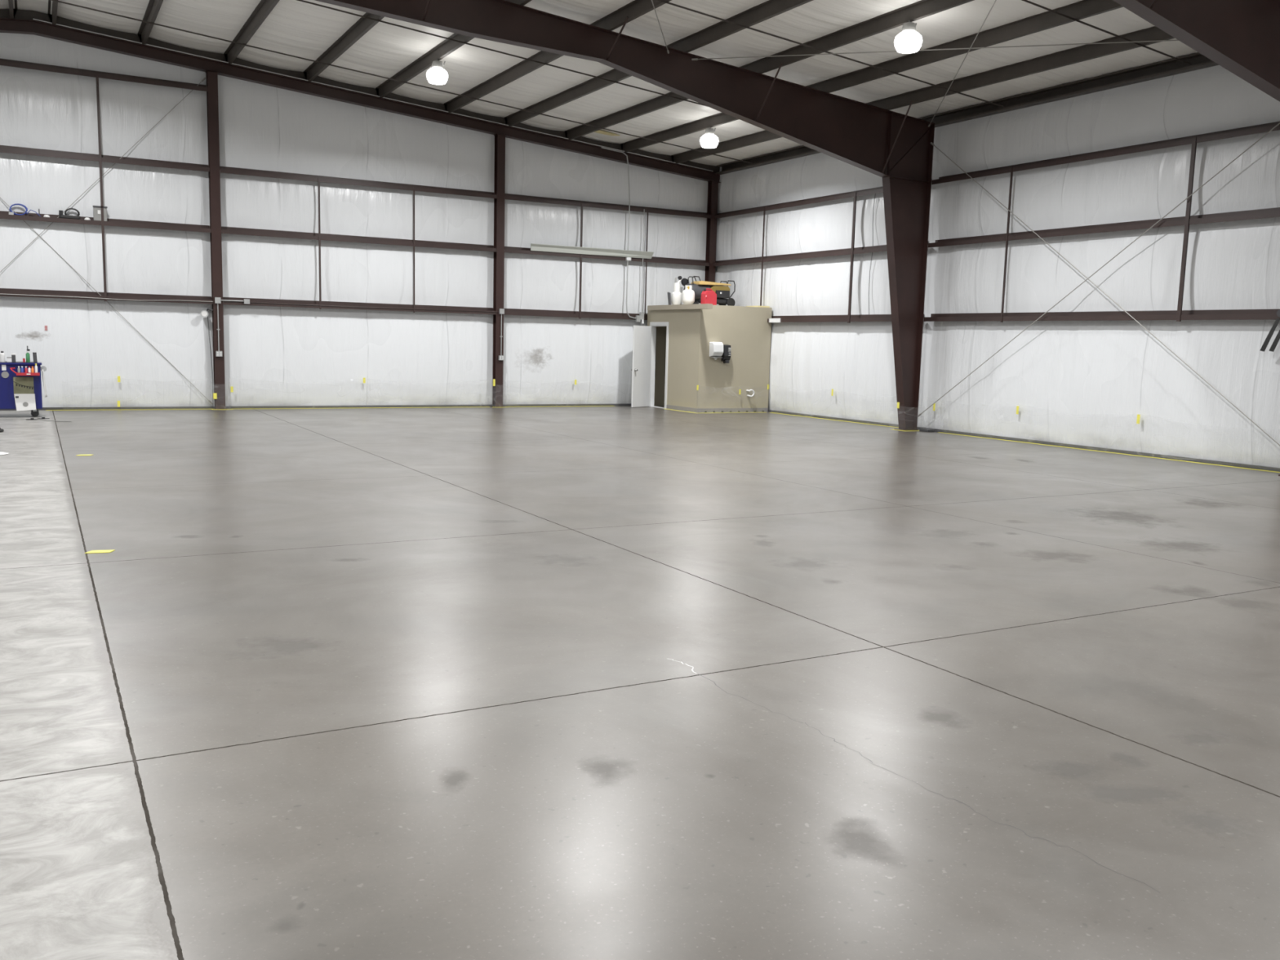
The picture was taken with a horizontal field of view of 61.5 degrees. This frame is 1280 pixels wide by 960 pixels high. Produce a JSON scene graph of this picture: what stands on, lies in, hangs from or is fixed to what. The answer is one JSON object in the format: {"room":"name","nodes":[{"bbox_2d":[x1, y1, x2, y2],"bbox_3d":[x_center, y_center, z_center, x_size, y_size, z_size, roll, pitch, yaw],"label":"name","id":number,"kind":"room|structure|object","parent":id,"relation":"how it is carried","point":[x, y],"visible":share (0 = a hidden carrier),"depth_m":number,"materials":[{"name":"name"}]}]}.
{"room":"empty warehouse","nodes":[
{"label":"empty warehouse","id":0,"kind":"room"},
{"bbox_2d":[0,32,707,407],"bbox_3d":[-11.393,-5.057,20.469,30.650,7.453,0.077,-3,8,-29],"label":"wall","id":1,"kind":"structure","parent":0,"point":[274,355],"depth_m":22.86,"materials":[{"name":"white plastic"}]},
{"bbox_2d":[0,77,205,272],"bbox_3d":[-11.412,-4.659,20.444,6.082,6.590,0.034,-3,8,-29],"label":"rod","id":2,"kind":"object","parent":1,"relation":"attached to","point":[204,78],"visible":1,"depth_m":20.84,"materials":[{"name":"metal"}]},
{"bbox_2d":[0,58,207,91],"bbox_3d":[-11.278,-7.720,20.074,5.980,0.156,0.188,-3,8,-29],"label":"beam","id":3,"kind":"structure","parent":1,"relation":"attached to","point":[4,62],"depth_m":20.58,"materials":[{"name":"brown metal"}]},
{"bbox_2d":[95,72,106,301],"bbox_3d":[-10.399,-5.623,20.766,0.044,4.290,0.030,-3,8,-29],"label":"strap","id":4,"kind":"object","parent":3,"relation":"attached to","point":[96,73],"visible":1,"depth_m":20.75,"materials":[{"name":"brown metal"}]},
{"bbox_2d":[0,145,209,172],"bbox_3d":[-11.318,-6.175,20.273,5.980,0.156,0.188,-3,8,-29],"label":"beam","id":5,"kind":"structure","parent":1,"relation":"attached to","point":[3,148],"depth_m":20.76,"materials":[{"name":"brown metal"}]},
{"bbox_2d":[0,208,211,232],"bbox_3d":[-11.347,-5.053,20.418,5.980,0.296,0.188,-3,8,-29],"label":"beam","id":6,"kind":"structure","parent":1,"relation":"attached to","point":[3,215],"depth_m":20.90,"materials":[{"name":"brown metal"}]},
{"bbox_2d":[8,203,40,216],"bbox_3d":[-11.592,-5.087,20.263,0.524,0.223,0.088,-3,8,-29],"label":"coil","id":7,"kind":"object","parent":6,"relation":"on","point":[11,212],"visible":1,"depth_m":20.23,"materials":[{"name":"blue plastic"}]},
{"bbox_2d":[93,205,106,221],"bbox_3d":[-10.466,-5.163,20.853,0.250,0.280,0.132,-3,8,-29],"label":"electrical box","id":8,"kind":"object","parent":6,"relation":"on","point":[96,209],"visible":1,"depth_m":20.79,"materials":[{"name":"grey paint"}]},
{"bbox_2d":[0,197,213,404],"bbox_3d":[-11.436,-4.653,20.466,6.062,6.470,0.034,-3,8,-29],"label":"rod","id":9,"kind":"object","parent":1,"relation":"attached to","point":[209,401],"visible":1,"depth_m":21.25,"materials":[{"name":"metal"}]},
{"bbox_2d":[0,288,213,304],"bbox_3d":[-11.385,-3.566,20.609,5.980,0.156,0.188,-3,8,-29],"label":"beam","id":10,"kind":"structure","parent":1,"relation":"attached to","point":[140,297],"depth_m":21.11,"materials":[{"name":"brown metal"}]},
{"bbox_2d":[0,293,213,302],"bbox_3d":[-11.075,-3.523,20.672,5.380,0.049,0.016,-3,8,-29],"label":"conduit","id":11,"kind":"object","parent":10,"relation":"attached to","point":[0,294],"visible":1,"depth_m":20.84,"materials":[{"name":"metal"}]},
{"bbox_2d":[0,403,631,410],"bbox_3d":[-11.508,-1.386,20.928,30.600,0.050,0.060,-3,8,-29],"label":"baseboard","id":12,"kind":"structure","parent":1,"relation":"attached to","point":[627,404],"depth_m":23.34,"materials":[{"name":"yellow paint"}]},
{"bbox_2d":[219,165,497,198],"bbox_3d":[-5.929,-6.423,23.278,5.970,0.156,0.188,-3,8,-29],"label":"beam","id":13,"kind":"structure","parent":1,"relation":"attached to","point":[227,170],"depth_m":23.12,"materials":[{"name":"brown metal"}]},
{"bbox_2d":[317,177,321,309],"bbox_3d":[-6.814,-5.021,22.875,0.036,2.742,0.030,-3,8,-29],"label":"strap","id":14,"kind":"object","parent":13,"relation":"attached to","point":[318,182],"visible":1,"depth_m":22.86,"materials":[{"name":"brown metal"}]},
{"bbox_2d":[413,186,414,312],"bbox_3d":[-5.017,-5.104,23.877,0.028,2.742,0.030,-3,8,-29],"label":"strap","id":15,"kind":"object","parent":13,"relation":"attached to","point":[413,187],"visible":1,"depth_m":23.86,"materials":[{"name":"brown metal"}]},
{"bbox_2d":[221,226,496,252],"bbox_3d":[-5.960,-5.231,23.432,5.970,0.156,0.188,-3,8,-29],"label":"beam","id":16,"kind":"structure","parent":1,"relation":"attached to","point":[229,230],"depth_m":23.28,"materials":[{"name":"brown metal"}]},
{"bbox_2d":[222,297,496,314],"bbox_3d":[-5.997,-3.814,23.614,5.970,0.156,0.188,-3,8,-29],"label":"beam","id":17,"kind":"structure","parent":1,"relation":"attached to","point":[397,307],"depth_m":23.52,"materials":[{"name":"brown metal"}]},
{"bbox_2d":[249,302,498,312],"bbox_3d":[-5.690,-3.791,23.672,5.520,0.029,0.016,-3,8,-29],"label":"conduit","id":18,"kind":"object","parent":17,"relation":"attached to","point":[250,302],"visible":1,"depth_m":23.52,"materials":[{"name":"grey metal"}]},
{"bbox_2d":[0,8,721,182],"bbox_3d":[-11.207,-7.861,20.090,30.430,1.720,0.210,-3,8,-29],"label":"rafter","id":19,"kind":"object","parent":1,"relation":"attached to","point":[24,21],"visible":1,"depth_m":22.61,"materials":[{"name":"red metal"}]},
{"bbox_2d":[503,308,647,319],"bbox_3d":[-0.752,-4.055,26.539,5.650,0.156,0.188,-3,8,-29],"label":"beam","id":20,"kind":"structure","parent":1,"relation":"attached to","point":[507,311],"depth_m":25.97,"materials":[{"name":"brown metal"}]},
{"bbox_2d":[635,208,644,324],"bbox_3d":[0.031,-5.285,26.647,0.200,2.790,0.075,-3,8,-29],"label":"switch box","id":21,"kind":"object","parent":20,"relation":"attached to","point":[641,317],"visible":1,"depth_m":26.76,"materials":[{"name":"metal"}]},
{"bbox_2d":[504,246,709,266],"bbox_3d":[-0.715,-5.473,26.357,5.650,0.156,0.188,-3,8,-29],"label":"beam","id":22,"kind":"structure","parent":1,"relation":"attached to","point":[507,249],"depth_m":26.24,"materials":[{"name":"brown metal"}]},
{"bbox_2d":[530,243,653,258],"bbox_3d":[-1.111,-5.512,25.923,3.240,0.158,0.165,-3,8,-29],"label":"fluorescent light","id":23,"kind":"object","parent":22,"relation":"attached to","point":[539,247],"visible":1,"depth_m":25.93,"materials":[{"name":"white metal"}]},
{"bbox_2d":[600,146,635,318],"bbox_3d":[-0.468,-5.996,26.279,1.151,4.037,0.062,-3,8,-29],"label":"conduit","id":24,"kind":"object","parent":22,"relation":"attached to","point":[627,259],"visible":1,"depth_m":26.36,"materials":[{"name":"metal"}]},
{"bbox_2d":[504,193,711,218],"bbox_3d":[-0.685,-6.665,26.203,5.650,0.156,0.188,-3,8,-29],"label":"beam","id":25,"kind":"structure","parent":1,"relation":"attached to","point":[508,196],"depth_m":26.06,"materials":[{"name":"brown metal"}]},
{"bbox_2d":[578,202,582,318],"bbox_3d":[-1.421,-5.270,25.882,0.044,2.742,0.030,-3,8,-29],"label":"strap","id":26,"kind":"object","parent":25,"relation":"attached to","point":[581,207],"visible":1,"depth_m":25.88,"materials":[{"name":"brown metal"}]},
{"bbox_2d":[644,208,648,319],"bbox_3d":[0.159,-5.352,26.762,0.022,2.722,0.030,-3,8,-29],"label":"strap","id":27,"kind":"object","parent":25,"relation":"attached to","point":[647,209],"visible":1,"depth_m":26.76,"materials":[{"name":"brown metal"}]},
{"bbox_2d":[0,0,1197,165],"bbox_3d":[-3.825,-6.168,6.806,30.650,1.321,30.800,-3,8,-29],"label":"ceiling","id":28,"kind":"structure","parent":0,"point":[295,28],"depth_m":18.97,"materials":[{"name":"white plastic"}]},
{"bbox_2d":[297,0,707,106],"bbox_3d":[-4.714,-7.399,17.699,20.900,1.310,0.026,-3,8,-29],"label":"strap","id":29,"kind":"object","parent":28,"relation":"attached to","point":[306,2],"visible":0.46,"depth_m":18.86,"materials":[{"name":"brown metal"}]},
{"bbox_2d":[594,130,619,136],"bbox_3d":[-0.853,-8.017,24.852,0.750,0.084,0.250,-3,8,-29],"label":"scrap","id":30,"kind":"object","parent":28,"relation":"attached to","point":[597,131],"visible":0.71,"depth_m":24.84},
{"bbox_2d":[657,0,1003,106],"bbox_3d":[-2.631,-6.871,14.009,20.900,1.310,0.026,-3,8,-29],"label":"strap","id":31,"kind":"object","parent":28,"relation":"attached to","point":[662,1],"visible":1,"depth_m":17.10,"materials":[{"name":"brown metal"}]},
{"bbox_2d":[1022,0,1191,65],"bbox_3d":[-0.880,-6.427,10.906,20.900,1.310,0.026,-3,8,-29],"label":"strap","id":32,"kind":"object","parent":28,"relation":"attached to","point":[1026,1],"visible":1,"depth_m":15.08,"materials":[{"name":"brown metal"}]},
{"bbox_2d":[0,405,1279,959],"bbox_3d":[-3.999,0.613,7.678,31.250,0.150,31.400,-3,8,-29],"label":"floor","id":33,"kind":"structure","parent":0,"point":[617,682],"depth_m":5.03,"materials":[{"name":"concrete"}]},
{"bbox_2d":[0,352,46,417],"bbox_3d":[-11.248,-1.708,19.166,1.205,1.149,0.640,-3,8,-29],"label":"tool cart","id":34,"kind":"object","parent":33,"relation":"on","point":[7,401],"visible":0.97,"depth_m":18.95,"materials":[{"name":"blue metal"}]},
{"bbox_2d":[0,351,4,362],"bbox_3d":[-11.216,-2.171,18.921,0.072,0.190,0.072,-3,8,-29],"label":"bottle","id":35,"kind":"object","parent":34,"relation":"on","point":[2,354],"visible":1,"depth_m":18.90,"materials":[{"name":"white plastic"}]},
{"bbox_2d":[0,361,41,364],"bbox_3d":[-11.271,-2.075,19.100,1.130,0.035,0.640,-3,8,-29],"label":"tray","id":36,"kind":"object","parent":34,"relation":"on","point":[6,362],"depth_m":18.96,"materials":[{"name":"blue metal"}]},
{"bbox_2d":[13,377,35,410],"bbox_3d":[-10.884,-1.521,19.024,0.332,0.595,0.033,-3,8,-29],"label":"wall calendar","id":37,"kind":"object","parent":34,"relation":"attached to","point":[24,390],"visible":1,"depth_m":19.02,"materials":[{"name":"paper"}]},
{"bbox_2d":[13,377,34,393],"bbox_3d":[-10.895,-1.671,19.012,0.310,0.295,0.005,-3,8,-29],"label":"picture","id":38,"kind":"object","parent":37,"relation":"on","point":[21,384],"depth_m":19.01,"materials":[{"name":"beige paper"}]},
{"bbox_2d":[9,367,39,375],"bbox_3d":[-10.822,-1.908,18.923,0.451,0.132,0.182,-3,8,-29],"label":"tray","id":39,"kind":"object","parent":34,"relation":"attached to","point":[11,368],"visible":1,"depth_m":18.85,"materials":[{"name":"red plastic"}]},
{"bbox_2d":[26,346,30,362],"bbox_3d":[-10.883,-2.239,19.122,0.067,0.290,0.064,-3,8,-29],"label":"bottle","id":40,"kind":"object","parent":34,"relation":"on","point":[28,355],"visible":1,"depth_m":19.10,"materials":[{"name":"green plastic"}]},
{"bbox_2d":[41,368,47,397],"bbox_3d":[-10.718,-1.742,19.345,0.063,0.500,0.306,-2,8,-23],"label":"towel","id":41,"kind":"object","parent":34,"relation":"hanging from","point":[42,372],"visible":1,"depth_m":19.26,"materials":[{"name":"white fabric"}]},
{"bbox_2d":[0,418,71,422],"bbox_3d":[-10.400,-1.040,18.611,1.346,0.010,0.268,2,7,5],"label":"extension cord","id":42,"kind":"object","parent":33,"relation":"on","point":[0,419],"visible":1,"depth_m":18.53,"materials":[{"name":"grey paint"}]},
{"bbox_2d":[84,549,115,553],"bbox_3d":[-3.921,0.520,7.808,0.186,0.004,0.088,-1,8,-18],"label":"scrap","id":43,"kind":"object","parent":33,"relation":"on","point":[91,551],"visible":1,"depth_m":7.80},
{"bbox_2d":[45,408,193,410],"bbox_3d":[-10.180,-1.411,21.564,3.040,0.003,0.094,-3,8,-29],"label":"tape","id":44,"kind":"object","parent":33,"relation":"on","point":[140,409],"visible":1,"depth_m":21.71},
{"bbox_2d":[205,70,227,408],"bbox_3d":[-8.655,-4.821,21.959,0.260,6.744,0.210,-3,8,-29],"label":"wall column","id":45,"kind":"structure","parent":33,"relation":"on","point":[212,105],"depth_m":21.87,"materials":[{"name":"red metal"}]},
{"bbox_2d":[200,308,213,397],"bbox_3d":[-8.893,-2.499,22.126,0.257,2.046,0.124,-3,8,-29],"label":"light","id":46,"kind":"object","parent":45,"relation":"attached to","point":[204,313],"visible":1,"depth_m":22.04,"materials":[{"name":"metal"}]},
{"bbox_2d":[214,297,249,356],"bbox_3d":[-8.406,-3.150,22.205,0.680,1.200,0.058,-3,8,-29],"label":"conduit","id":47,"kind":"object","parent":45,"relation":"attached to","point":[217,300],"visible":1,"depth_m":22.10,"materials":[{"name":"metal"}]},
{"bbox_2d":[247,406,489,408],"bbox_3d":[-6.032,-1.601,23.872,5.740,0.003,0.087,-3,8,-29],"label":"tape","id":48,"kind":"object","parent":33,"relation":"on","point":[465,406],"visible":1,"depth_m":23.90,"materials":[{"name":"plastic"}]},
{"bbox_2d":[492,133,506,407],"bbox_3d":[-3.278,-4.807,24.996,0.260,6.216,0.210,-3,8,-29],"label":"wall column","id":49,"kind":"structure","parent":33,"relation":"on","point":[500,140],"depth_m":24.93,"materials":[{"name":"red metal"}]},
{"bbox_2d":[498,308,504,359],"bbox_3d":[-3.231,-3.393,25.090,0.120,1.190,0.058,-3,8,-29],"label":"conduit","id":50,"kind":"object","parent":49,"relation":"attached to","point":[501,311],"visible":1,"depth_m":25.09,"materials":[{"name":"metal"}]},
{"bbox_2d":[315,0,934,430],"bbox_3d":[-7.607,-3.985,13.778,30.240,7.228,1.533,-3,8,-29],"label":"frame","id":51,"kind":"object","parent":33,"relation":"on","point":[895,147],"visible":1,"depth_m":19.25,"materials":[{"name":"red metal"}]},
{"bbox_2d":[8,0,17,18],"bbox_3d":[-5.957,-7.169,9.920,0.130,0.203,22.910,-3,8,-29],"label":"roof purlin","id":52,"kind":"structure","parent":51,"relation":"on","point":[12,11],"depth_m":19.40,"materials":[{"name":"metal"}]},
{"bbox_2d":[47,0,57,25],"bbox_3d":[-5.416,-7.194,10.222,0.130,0.203,22.910,-3,8,-29],"label":"roof purlin","id":53,"kind":"structure","parent":51,"relation":"on","point":[53,16],"depth_m":19.51,"materials":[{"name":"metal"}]},
{"bbox_2d":[137,0,163,44],"bbox_3d":[-4.093,-7.126,10.978,0.130,0.203,22.910,-3,8,-29],"label":"roof purlin","id":54,"kind":"structure","parent":51,"relation":"on","point":[153,6],"depth_m":19.50,"materials":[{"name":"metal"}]},
{"bbox_2d":[223,0,279,64],"bbox_3d":[-2.726,-7.056,11.759,0.130,0.203,22.910,-3,8,-29],"label":"roof purlin","id":55,"kind":"structure","parent":51,"relation":"on","point":[264,7],"depth_m":19.38,"materials":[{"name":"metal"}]},
{"bbox_2d":[303,12,384,81],"bbox_3d":[-1.368,-6.986,12.536,0.130,0.203,22.910,-3,8,-29],"label":"roof purlin","id":56,"kind":"structure","parent":51,"relation":"attached to","point":[362,25],"depth_m":19.84,"materials":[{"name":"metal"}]},
{"bbox_2d":[375,0,531,97],"bbox_3d":[-0.054,-6.919,13.287,0.130,0.203,22.910,-3,8,-29],"label":"roof purlin","id":57,"kind":"structure","parent":51,"relation":"on","point":[446,47],"depth_m":20.42,"materials":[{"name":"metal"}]},
{"bbox_2d":[426,59,448,84],"bbox_3d":[-3.741,-7.545,19.847,0.400,0.415,0.400,-3,8,-29],"label":"lamp","id":58,"kind":"object","parent":57,"relation":"hanging from","point":[437,75],"visible":1,"depth_m":19.74,"materials":[{"name":"glass"}]},
{"bbox_2d":[444,0,671,113],"bbox_3d":[1.278,-6.851,14.048,0.130,0.203,22.910,-3,8,-29],"label":"roof purlin","id":59,"kind":"structure","parent":51,"relation":"attached to","point":[634,9],"depth_m":19.76,"materials":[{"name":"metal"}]},
{"bbox_2d":[504,0,813,126],"bbox_3d":[2.532,-6.787,14.765,0.130,0.203,22.910,-3,8,-29],"label":"roof purlin","id":60,"kind":"structure","parent":51,"relation":"on","point":[769,9],"depth_m":17.75,"materials":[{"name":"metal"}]},
{"bbox_2d":[651,0,669,53],"bbox_3d":[-0.119,-6.727,13.214,0.034,0.500,9.222,2,7,7],"label":"rod","id":61,"kind":"object","parent":51,"relation":"attached to","point":[668,51],"visible":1,"depth_m":16.58,"materials":[{"name":"metal"}]},
{"bbox_2d":[564,0,973,140],"bbox_3d":[3.855,-6.719,15.521,0.130,0.203,22.910,-3,8,-29],"label":"roof purlin","id":62,"kind":"structure","parent":51,"relation":"on","point":[921,9],"depth_m":17.29,"materials":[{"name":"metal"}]},
{"bbox_2d":[893,20,922,53],"bbox_3d":[3.874,-6.408,15.512,0.400,0.415,0.400,-3,8,-29],"label":"lamp","id":63,"kind":"object","parent":62,"relation":"hanging from","point":[908,41],"visible":1,"depth_m":15.41,"materials":[{"name":"glass"}]},
{"bbox_2d":[620,0,1123,152],"bbox_3d":[5.161,-6.652,16.267,0.130,0.203,22.910,-3,8,-29],"label":"roof purlin","id":64,"kind":"structure","parent":51,"relation":"on","point":[1082,9],"depth_m":17.11,"materials":[{"name":"grey metal"}]},
{"bbox_2d":[699,126,718,148],"bbox_3d":[1.473,-7.280,22.827,0.400,0.415,0.400,-3,8,-29],"label":"lamp","id":65,"kind":"object","parent":64,"relation":"hanging from","point":[708,140],"visible":1,"depth_m":22.71,"materials":[{"name":"white"}]},
{"bbox_2d":[671,26,1174,164],"bbox_3d":[6.416,-6.588,16.985,0.130,0.203,22.910,-3,8,-29],"label":"roof purlin","id":66,"kind":"structure","parent":51,"relation":"on","point":[1087,51],"depth_m":17.90,"materials":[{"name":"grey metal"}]},
{"bbox_2d":[50,0,752,164],"bbox_3d":[-6.406,-7.829,20.698,20.900,1.310,0.026,-3,8,-29],"label":"strap","id":67,"kind":"object","parent":66,"relation":"attached to","point":[51,0],"visible":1,"depth_m":21.30,"materials":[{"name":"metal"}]},
{"bbox_2d":[691,40,1178,60],"bbox_3d":[4.956,-6.467,16.115,9.069,0.477,0.034,5,8,25],"label":"rod","id":68,"kind":"object","parent":51,"relation":"attached to","point":[693,59],"visible":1,"depth_m":16.22,"materials":[{"name":"metal"}]},
{"bbox_2d":[928,0,995,127],"bbox_3d":[4.947,-6.467,16.110,0.034,0.503,9.246,2,7,7],"label":"rod","id":69,"kind":"object","parent":51,"relation":"attached to","point":[929,125],"visible":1,"depth_m":16.60,"materials":[{"name":"metal"}]},
{"bbox_2d":[715,52,1218,174],"bbox_3d":[7.576,-6.497,17.589,0.180,0.200,22.800,-3,8,-29],"label":"strut","id":70,"kind":"object","parent":51,"relation":"attached to","point":[1170,67],"visible":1,"depth_m":18.59,"materials":[{"name":"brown metal"}]},
{"bbox_2d":[917,122,1279,417],"bbox_3d":[7.370,-3.278,17.927,0.034,4.994,7.307,-3,8,-29],"label":"rod","id":71,"kind":"object","parent":51,"relation":"attached to","point":[920,414],"visible":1,"depth_m":17.40,"materials":[{"name":"metal"}]},
{"bbox_2d":[930,142,1279,445],"bbox_3d":[7.347,-3.442,17.903,0.034,5.284,7.387,-3,8,-29],"label":"rod","id":72,"kind":"object","parent":51,"relation":"attached to","point":[931,143],"visible":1,"depth_m":17.34,"materials":[{"name":"metal"}]},
{"bbox_2d":[630,303,772,413],"bbox_3d":[1.458,-2.960,26.128,2.761,2.505,2.950,-3,8,-29],"label":"corner room","id":73,"kind":"structure","parent":33,"relation":"on","point":[671,357],"depth_m":25.63,"materials":[{"name":"beige paint"}]},
{"bbox_2d":[667,292,671,304],"bbox_3d":[0.706,-4.369,25.912,0.090,0.304,0.050,-3,8,-29],"label":"board","id":74,"kind":"object","parent":73,"relation":"on","point":[668,293],"visible":1,"depth_m":25.90,"materials":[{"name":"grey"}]},
{"bbox_2d":[671,275,688,304],"bbox_3d":[0.956,-4.575,26.023,0.420,0.710,0.268,-3,8,-29],"label":"propane tank","id":75,"kind":"object","parent":73,"relation":"on","point":[676,296],"visible":0.81,"depth_m":25.92,"materials":[{"name":"white metal"}]},
{"bbox_2d":[681,284,694,304],"bbox_3d":[1.148,-4.392,25.580,0.310,0.470,0.310,-3,8,-29],"label":"propane tank","id":76,"kind":"object","parent":73,"relation":"on","point":[688,294],"visible":0.94,"depth_m":25.48,"materials":[{"name":"white metal"}]},
{"bbox_2d":[701,288,716,305],"bbox_3d":[1.639,-4.338,25.506,0.330,0.406,0.210,-3,8,-29],"label":"can","id":77,"kind":"object","parent":73,"relation":"on","point":[707,296],"visible":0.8,"depth_m":25.43,"materials":[{"name":"red plastic"}]},
{"bbox_2d":[683,275,735,306],"bbox_3d":[1.696,-4.582,26.209,1.273,0.713,0.429,-3,8,-29],"label":"air compressor","id":78,"kind":"object","parent":73,"relation":"on","point":[722,292],"visible":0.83,"depth_m":26.09,"materials":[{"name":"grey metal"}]},
{"bbox_2d":[709,342,723,359],"bbox_3d":[1.778,-3.000,25.018,0.270,0.415,0.219,-3,8,-29],"label":"dispenser","id":79,"kind":"object","parent":73,"relation":"attached to","point":[716,348],"visible":1,"depth_m":24.95,"materials":[{"name":"white paint"}]},
{"bbox_2d":[720,344,731,363],"bbox_3d":[2.022,-2.956,25.201,0.190,0.433,0.153,-3,8,-29],"label":"soap dispenser","id":80,"kind":"object","parent":73,"relation":"attached to","point":[726,354],"visible":1,"depth_m":25.15,"materials":[{"name":"black plastic"}]},
{"bbox_2d":[667,408,740,413],"bbox_3d":[1.817,-1.685,26.093,2.031,0.003,1.515,-3,8,-29],"label":"tape","id":81,"kind":"object","parent":33,"relation":"on","point":[668,409],"visible":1,"depth_m":25.38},
{"bbox_2d":[704,181,718,282],"bbox_3d":[1.804,-4.794,27.865,0.260,5.718,0.210,-3,8,-29],"label":"wall column","id":82,"kind":"structure","parent":33,"relation":"on","point":[713,186],"depth_m":27.63,"materials":[{"name":"red metal"}]},
{"bbox_2d":[769,412,898,427],"bbox_3d":[4.285,-1.335,23.865,0.087,0.003,4.700,-3,8,-29],"label":"tape","id":83,"kind":"object","parent":33,"relation":"on","point":[770,412],"visible":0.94,"depth_m":23.80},
{"bbox_2d":[919,428,934,431],"bbox_3d":[5.665,-0.984,21.234,0.180,0.050,0.240,-3,8,-29],"label":"block","id":84,"kind":"object","parent":33,"relation":"on","point":[920,429],"visible":1,"depth_m":21.17,"materials":[{"name":"grey concrete"}]},
{"bbox_2d":[938,431,1279,472],"bbox_3d":[8.112,-0.361,17.063,0.087,0.003,9.250,-3,8,-29],"label":"tape","id":85,"kind":"object","parent":33,"relation":"on","point":[939,432],"visible":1,"depth_m":17.45,"materials":[{"name":"plastic"}]},
{"bbox_2d":[1112,0,1279,475],"bbox_3d":[-3.861,-3.035,7.141,30.240,7.228,1.533,-3,8,-29],"label":"frame","id":86,"kind":"object","parent":33,"relation":"on","point":[1242,37],"visible":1,"depth_m":13.01,"materials":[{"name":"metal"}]},
{"bbox_2d":[715,65,1279,467],"bbox_3d":[9.422,-3.131,14.715,0.076,6.162,30.800,-3,8,-29],"label":"wall","id":87,"kind":"structure","parent":0,"point":[1082,383],"depth_m":18.50,"materials":[{"name":"white plastic"}]},
{"bbox_2d":[714,186,883,218],"bbox_3d":[3.780,-6.322,24.428,0.188,0.156,7.680,-3,8,-29],"label":"beam","id":88,"kind":"structure","parent":87,"relation":"attached to","point":[879,189],"depth_m":24.47,"materials":[{"name":"brown metal"}]},
{"bbox_2d":[760,207,764,306],"bbox_3d":[2.940,-5.153,25.845,0.030,2.742,0.022,-3,8,-29],"label":"strap","id":89,"kind":"object","parent":88,"relation":"attached to","point":[764,207],"visible":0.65,"depth_m":25.81,"materials":[{"name":"brown metal"}]},
{"bbox_2d":[847,191,856,323],"bbox_3d":[4.539,-4.747,23.011,0.030,2.742,0.060,-3,8,-29],"label":"strap","id":90,"kind":"object","parent":88,"relation":"attached to","point":[855,193],"visible":1,"depth_m":22.99,"materials":[{"name":"brown metal"}]},
{"bbox_2d":[872,193,875,246],"bbox_3d":[4.891,-5.461,22.520,0.011,1.121,0.057,-3,8,-29],"label":"cable","id":91,"kind":"object","parent":88,"relation":"hanging from","point":[875,193],"visible":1,"depth_m":22.54,"materials":[{"name":"grey rubber"}]},
{"bbox_2d":[712,244,887,266],"bbox_3d":[3.750,-5.130,24.582,0.188,0.156,7.680,-3,8,-29],"label":"beam","id":92,"kind":"structure","parent":87,"relation":"attached to","point":[882,247],"depth_m":24.52,"materials":[{"name":"brown metal"}]},
{"bbox_2d":[767,314,924,322],"bbox_3d":[3.713,-3.712,24.764,0.188,0.156,7.680,-3,8,-29],"label":"beam","id":93,"kind":"structure","parent":87,"relation":"attached to","point":[864,317],"depth_m":23.74,"materials":[{"name":"brown metal"}]},
{"bbox_2d":[768,318,780,322],"bbox_3d":[3.194,-3.781,25.479,0.015,0.097,0.440,-3,8,-29],"label":"end sleeve","id":94,"kind":"object","parent":93,"relation":"attached to","point":[771,320],"visible":1,"depth_m":25.47,"materials":[{"name":"white paint"}]},
{"bbox_2d":[868,252,872,314],"bbox_3d":[4.855,-4.152,22.692,0.011,1.321,0.067,-3,8,-29],"label":"cable","id":95,"kind":"object","parent":87,"relation":"attached to","point":[872,252],"visible":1,"depth_m":22.72,"materials":[{"name":"grey rubber"}]},
{"bbox_2d":[768,409,1279,471],"bbox_3d":[6.295,-0.874,20.506,0.060,0.050,18.100,-3,8,-29],"label":"baseboard","id":96,"kind":"structure","parent":87,"relation":"attached to","point":[1151,455],"depth_m":18.50,"materials":[{"name":"yellow paint"}]},
{"bbox_2d":[923,309,1279,321],"bbox_3d":[7.493,-2.753,18.066,0.188,0.156,7.420,-3,8,-29],"label":"beam","id":97,"kind":"structure","parent":87,"relation":"attached to","point":[1224,314],"depth_m":17.48,"materials":[{"name":"brown metal"}]},
{"bbox_2d":[1259,309,1279,351],"bbox_3d":[8.980,-2.112,15.208,0.050,0.595,0.374,-3,8,-29],"label":"strap","id":98,"kind":"object","parent":97,"relation":"hanging from","point":[1276,340],"visible":1,"depth_m":15.22,"materials":[{"name":"grey fabric"}]},
{"bbox_2d":[928,207,1279,247],"bbox_3d":[7.529,-4.171,17.884,0.188,0.156,7.420,-3,8,-29],"label":"beam","id":99,"kind":"structure","parent":87,"relation":"attached to","point":[1268,212],"depth_m":17.43,"materials":[{"name":"brown metal"}]},
{"bbox_2d":[931,121,1279,184],"bbox_3d":[7.560,-5.363,17.730,0.188,0.156,7.420,-3,8,-29],"label":"beam","id":100,"kind":"structure","parent":87,"relation":"attached to","point":[1266,127],"depth_m":17.35,"materials":[{"name":"brown metal"}]},
{"bbox_2d":[1000,166,1013,322],"bbox_3d":[6.602,-4.224,19.355,0.030,2.742,0.028,-3,8,-29],"label":"strap","id":101,"kind":"object","parent":100,"relation":"attached to","point":[1011,172],"visible":1,"depth_m":19.35,"materials":[{"name":"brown metal"}]},
{"bbox_2d":[1176,137,1196,321],"bbox_3d":[8.304,-3.792,16.339,0.030,2.742,0.060,-3,8,-29],"label":"strap","id":102,"kind":"object","parent":100,"relation":"attached to","point":[1193,157],"visible":1,"depth_m":16.32,"materials":[{"name":"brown metal"}]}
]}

